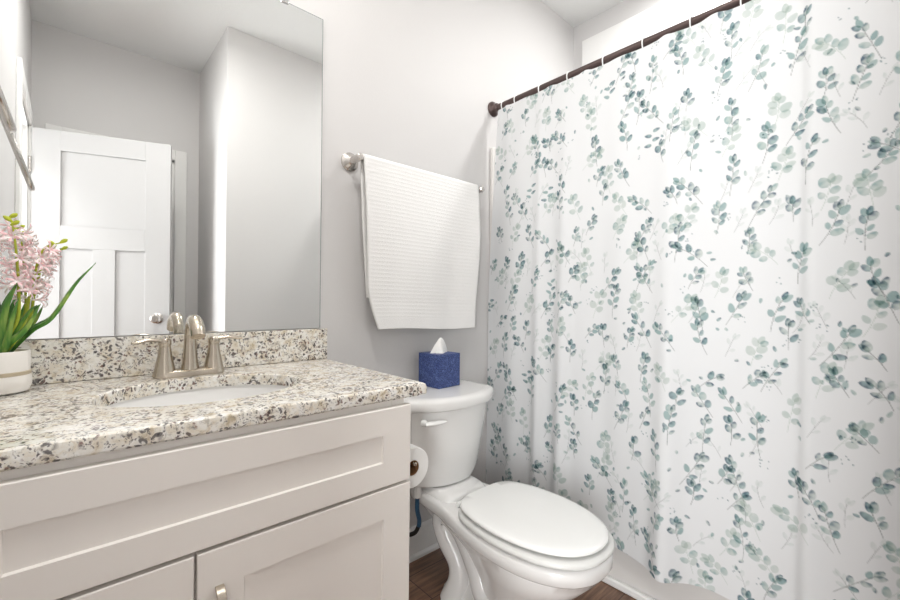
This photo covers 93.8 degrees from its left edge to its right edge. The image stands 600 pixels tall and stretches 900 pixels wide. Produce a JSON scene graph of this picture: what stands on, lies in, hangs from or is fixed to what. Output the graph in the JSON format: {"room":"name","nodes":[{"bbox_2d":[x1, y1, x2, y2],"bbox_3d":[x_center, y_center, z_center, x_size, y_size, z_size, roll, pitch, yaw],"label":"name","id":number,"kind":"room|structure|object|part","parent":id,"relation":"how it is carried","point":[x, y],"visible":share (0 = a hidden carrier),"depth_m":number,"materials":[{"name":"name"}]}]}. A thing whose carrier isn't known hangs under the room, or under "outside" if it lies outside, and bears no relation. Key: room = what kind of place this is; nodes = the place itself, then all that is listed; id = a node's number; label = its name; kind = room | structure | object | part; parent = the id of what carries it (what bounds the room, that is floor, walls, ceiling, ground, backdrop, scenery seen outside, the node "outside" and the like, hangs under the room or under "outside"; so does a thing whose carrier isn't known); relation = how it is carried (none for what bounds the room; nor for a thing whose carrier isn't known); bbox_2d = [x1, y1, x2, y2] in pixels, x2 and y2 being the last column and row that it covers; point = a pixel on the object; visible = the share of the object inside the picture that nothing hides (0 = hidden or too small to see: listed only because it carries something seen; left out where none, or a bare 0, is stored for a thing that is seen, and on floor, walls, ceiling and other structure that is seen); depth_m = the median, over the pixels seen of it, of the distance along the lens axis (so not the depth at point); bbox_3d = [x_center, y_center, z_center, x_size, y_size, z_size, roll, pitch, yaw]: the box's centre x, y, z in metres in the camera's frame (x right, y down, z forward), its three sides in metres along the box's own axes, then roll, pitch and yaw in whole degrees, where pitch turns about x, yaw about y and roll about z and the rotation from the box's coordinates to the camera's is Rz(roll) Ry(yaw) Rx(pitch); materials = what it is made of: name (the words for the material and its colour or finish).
{"room":"bathroom","nodes":[
{"label":"bathroom","id":0,"kind":"room"},
{"bbox_2d":[26,0,573,527],"bbox_3d":[-0.206,-0.294,1.782,2.437,2.740,0.120,1,0,-42],"label":"wall","id":1,"kind":"structure","parent":0,"point":[413,83],"depth_m":1.75,"materials":[{"name":"white paint"}]},
{"bbox_2d":[0,0,322,338],"bbox_3d":[-0.738,-0.449,1.210,0.778,1.088,0.012,1,0,-42],"label":"wall mirror","id":2,"kind":"object","parent":1,"relation":"attached to","point":[174,146],"visible":0.99,"depth_m":1.16,"materials":[{"name":"silver mirror"}]},
{"bbox_2d":[18,328,326,384],"bbox_3d":[-0.751,0.149,1.197,0.849,0.104,0.020,1,0,-42],"label":"backsplash","id":3,"kind":"structure","parent":1,"relation":"attached to","point":[73,359],"depth_m":1.12,"materials":[{"name":"stone"}]},
{"bbox_2d":[341,152,484,192],"bbox_3d":[-0.110,-0.505,1.727,0.692,0.068,0.087,1,0,-42],"label":"towel bar","id":4,"kind":"object","parent":1,"relation":"attached to","point":[349,161],"visible":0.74,"depth_m":1.53,"materials":[{"name":"grey metal"}]},
{"bbox_3d":[-0.341,-0.507,1.518,0.068,0.068,0.087,1,0,-42],"label":"post","id":5,"kind":"part","parent":4,"relation":"part of","materials":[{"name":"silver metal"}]},
{"bbox_2d":[360,153,480,328],"bbox_3d":[-0.101,-0.200,1.700,0.586,0.644,0.059,1,0,-42],"label":"hand towel","id":6,"kind":"object","parent":4,"relation":"hanging from","point":[421,228],"visible":1,"depth_m":1.65,"materials":[{"name":"white fabric"}]},
{"bbox_2d":[409,487,421,536],"bbox_3d":[-0.199,0.812,1.592,0.210,0.260,0.057,1,0,30],"label":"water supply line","id":7,"kind":"object","parent":1,"relation":"attached to","point":[417,490],"visible":0.47,"depth_m":1.54,"materials":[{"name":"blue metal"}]},
{"bbox_2d":[409,518,439,562],"bbox_3d":[-0.158,1.012,1.742,0.920,0.130,0.022,1,0,-42],"label":"baseboard","id":8,"kind":"structure","parent":1,"relation":"attached to","point":[424,542],"depth_m":1.78,"materials":[{"name":"white paint"}]},
{"bbox_2d":[488,0,750,116],"bbox_3d":[0.695,-0.933,1.537,0.072,0.072,1.444,1,0,-42],"label":"shower rod","id":9,"kind":"object","parent":1,"relation":"attached to","point":[493,107],"visible":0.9,"depth_m":1.57,"materials":[{"name":"brown metal"}]},
{"bbox_2d":[489,147,495,267],"bbox_3d":[0.944,0.175,1.773,0.738,1.825,1.444,1,0,-42],"label":"trim","id":10,"kind":"structure","parent":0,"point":[492,150],"depth_m":2.05,"materials":[{"name":"white plastic"}]},
{"bbox_2d":[409,548,635,599],"bbox_3d":[0.498,1.114,0.004,4.000,0.060,3.720,1,0,-42],"label":"floor","id":11,"kind":"structure","parent":0,"point":[428,574],"depth_m":1.60,"materials":[{"name":"brown wood"}]},
{"bbox_2d":[0,398,410,599],"bbox_3d":[-0.576,0.654,0.961,0.799,0.838,0.608,1,0,-42],"label":"vanity cabinet","id":12,"kind":"object","parent":11,"relation":"on","point":[316,506],"visible":0.81,"depth_m":0.76,"materials":[{"name":"white paint"}]},
{"bbox_3d":[-0.561,0.694,0.625,0.308,0.509,0.016,1,0,-42],"label":"door","id":13,"kind":"part","parent":12,"relation":"part of","materials":[{"name":"white paint"}]},
{"bbox_2d":[0,328,426,471],"bbox_3d":[-0.565,0.166,0.993,0.849,0.135,0.572,1,0,-42],"label":"countertop","id":14,"kind":"structure","parent":12,"relation":"on","point":[65,413],"depth_m":0.96,"materials":[{"name":"stone"}]},
{"bbox_2d":[0,213,95,395],"bbox_3d":[-0.926,0.007,0.934,0.213,0.386,0.107,1,0,-42],"label":"potted flower","id":15,"kind":"object","parent":14,"relation":"on","point":[15,362],"visible":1,"depth_m":0.90,"materials":[{"name":"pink plant"}]},
{"bbox_3d":[-0.967,0.154,0.899,0.107,0.090,0.107,1,0,-42],"label":"pot","id":16,"kind":"part","parent":15,"relation":"part of","materials":[{"name":"white ceramic"}]},
{"bbox_3d":[-0.948,-0.026,0.900,0.046,0.303,0.013,1,0,-20],"label":"flower stem","id":17,"kind":"part","parent":15,"relation":"part of","materials":[{"name":"green plant"}]},
{"bbox_3d":[-0.920,-0.003,0.931,0.088,0.258,0.010,1,0,-37],"label":"flower stem","id":18,"kind":"part","parent":15,"relation":"part of","materials":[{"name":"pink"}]},
{"bbox_2d":[131,314,242,378],"bbox_3d":[-0.676,0.120,1.109,0.258,0.165,0.141,1,0,-42],"label":"faucet","id":19,"kind":"object","parent":14,"relation":"on","point":[164,368],"visible":1,"depth_m":1.11,"materials":[{"name":"silver metal"}]},
{"bbox_3d":[-0.764,0.106,1.072,0.019,0.017,0.077,1,0,38],"label":"lever","id":20,"kind":"part","parent":19,"relation":"part of","materials":[{"name":"silver metal"}]},
{"bbox_3d":[-0.744,0.149,1.099,0.055,0.098,0.055,1,0,-42],"label":"handle","id":21,"kind":"part","parent":19,"relation":"part of","materials":[{"name":"silver metal"}]},
{"bbox_3d":[-0.703,0.193,1.137,0.164,0.018,0.056,1,0,-42],"label":"plate","id":22,"kind":"part","parent":19,"relation":"part of","materials":[{"name":"silver metal"}]},
{"bbox_3d":[-0.673,0.114,1.105,0.046,0.153,0.132,1,0,-42],"label":"spout","id":23,"kind":"part","parent":19,"relation":"part of","materials":[{"name":"silver metal"}]},
{"bbox_3d":[-0.660,0.150,1.175,0.055,0.098,0.055,1,0,-42],"label":"handle","id":24,"kind":"part","parent":19,"relation":"part of","materials":[{"name":"silver metal"}]},
{"bbox_3d":[-0.631,0.107,1.192,0.077,0.017,0.019,1,0,-32],"label":"lever","id":25,"kind":"part","parent":19,"relation":"part of","materials":[{"name":"silver metal"}]},
{"bbox_2d":[108,385,288,406],"bbox_3d":[-0.566,0.305,0.983,0.466,0.142,0.354,1,0,-42],"label":"sink","id":26,"kind":"object","parent":14,"relation":"in","point":[210,394],"visible":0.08,"depth_m":1.11,"materials":[{"name":"white ceramic"}]},
{"bbox_3d":[-0.399,0.571,0.735,0.015,0.128,0.036,1,0,-42],"label":"handle","id":27,"kind":"part","parent":12,"relation":"part of","materials":[{"name":"silver metal"}]},
{"bbox_3d":[-0.274,0.696,0.884,0.456,0.509,0.016,1,0,-42],"label":"door","id":28,"kind":"part","parent":12,"relation":"part of","materials":[{"name":"white paint"}]},
{"bbox_2d":[404,379,614,599],"bbox_3d":[0.150,0.714,1.435,0.424,0.732,0.814,1,0,-42],"label":"toilet","id":29,"kind":"object","parent":11,"relation":"on","point":[504,540],"visible":0.96,"depth_m":1.34,"materials":[{"name":"white ceramic"}]},
{"bbox_3d":[-0.056,0.426,1.443,0.090,0.024,0.040,1,0,4],"label":"flush lever","id":30,"kind":"part","parent":29,"relation":"part of","materials":[{"name":"white plastic"}]},
{"bbox_2d":[419,338,459,388],"bbox_3d":[-0.043,0.249,1.710,0.119,0.192,0.119,1,0,44],"label":"tissue box","id":31,"kind":"object","parent":29,"relation":"on","point":[439,368],"visible":0.96,"depth_m":1.67,"materials":[{"name":"blue fabric"}]},
{"bbox_3d":[-0.029,0.537,1.635,0.392,0.293,0.263,1,0,-42],"label":"tank","id":32,"kind":"part","parent":29,"relation":"part of","materials":[{"name":"white ceramic"}]},
{"bbox_3d":[-0.023,0.368,1.630,0.424,0.044,0.289,1,0,-42],"label":"tank lid","id":33,"kind":"part","parent":29,"relation":"part of","materials":[{"name":"white ceramic"}]},
{"bbox_3d":[0.262,0.667,1.309,0.339,0.020,0.453,1,0,-42],"label":"seat lid","id":34,"kind":"part","parent":29,"relation":"part of","materials":[{"name":"white plastic"}]},
{"bbox_3d":[0.266,0.694,1.305,0.358,0.020,0.465,1,0,-42],"label":"seat","id":35,"kind":"part","parent":29,"relation":"part of","materials":[{"name":"white plastic"}]},
{"bbox_2d":[608,547,728,599],"bbox_3d":[0.946,0.909,1.782,0.708,0.358,1.440,1,0,-42],"label":"bathtub","id":36,"kind":"object","parent":11,"relation":"on","point":[626,569],"visible":0.02,"depth_m":1.51,"materials":[{"name":"white ceramic"}]},
{"bbox_2d":[541,0,624,26],"bbox_3d":[0.526,-1.686,0.003,4.000,0.060,3.720,1,0,-42],"label":"ceiling","id":37,"kind":"structure","parent":0,"point":[574,12],"depth_m":2.39,"materials":[{"name":"white paint"}]},
{"bbox_2d":[573,0,664,69],"bbox_3d":[1.267,-0.279,2.061,0.120,2.740,1.684,1,0,-42],"label":"wall","id":38,"kind":"structure","parent":0,"point":[626,9],"depth_m":2.40,"materials":[{"name":"white paint"}]},
{"bbox_2d":[582,0,728,65],"bbox_3d":[1.217,-1.132,2.017,0.024,0.785,1.290,1,0,-42],"label":"window","id":39,"kind":"structure","parent":38,"relation":"in","point":[666,14],"depth_m":2.22,"materials":[{"name":"white paint"}]},
{"bbox_2d":[602,575,655,599],"bbox_3d":[0.679,1.071,1.531,0.021,0.028,1.429,1,0,-42],"label":"trim","id":40,"kind":"structure","parent":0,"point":[609,580],"depth_m":1.55,"materials":[{"name":"white paint"}]},
{"bbox_3d":[0.055,-0.290,-0.410,0.120,2.740,3.720,1,0,-42],"label":"wall","id":41,"kind":"structure","parent":0,"visible":0},
{"bbox_2d":[0,86,16,132],"bbox_3d":[-0.827,-0.428,0.732,0.104,0.244,0.186,1,0,-42],"label":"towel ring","id":42,"kind":"object","parent":41,"relation":"attached to","point":[5,113],"visible":1,"depth_m":0.73,"materials":[{"name":"grey metal"}]},
{"bbox_3d":[0.810,-0.921,1.409,0.044,0.058,0.004,1,0,-42],"label":"curtain ring","id":43,"kind":"object","parent":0,"visible":0},
{"bbox_2d":[486,0,899,599],"bbox_3d":[0.634,0.004,1.508,0.083,1.839,1.406,1,0,-42],"label":"shower curtain","id":44,"kind":"object","parent":43,"relation":"hanging from","point":[694,298],"visible":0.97,"depth_m":1.33,"materials":[{"name":"white fabric"}]},
{"bbox_3d":[-0.169,0.441,1.157,0.080,0.048,0.161,1,0,-42],"label":"toilet paper holder","id":45,"kind":"object","parent":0,"visible":0},
{"bbox_2d":[407,444,427,488],"bbox_3d":[-0.134,0.451,1.169,0.108,0.108,0.105,1,0,-42],"label":"toilet paper roll","id":46,"kind":"object","parent":45,"relation":"hanging from","point":[418,472],"visible":0.24,"depth_m":1.15,"materials":[{"name":"white paper"}]}
]}

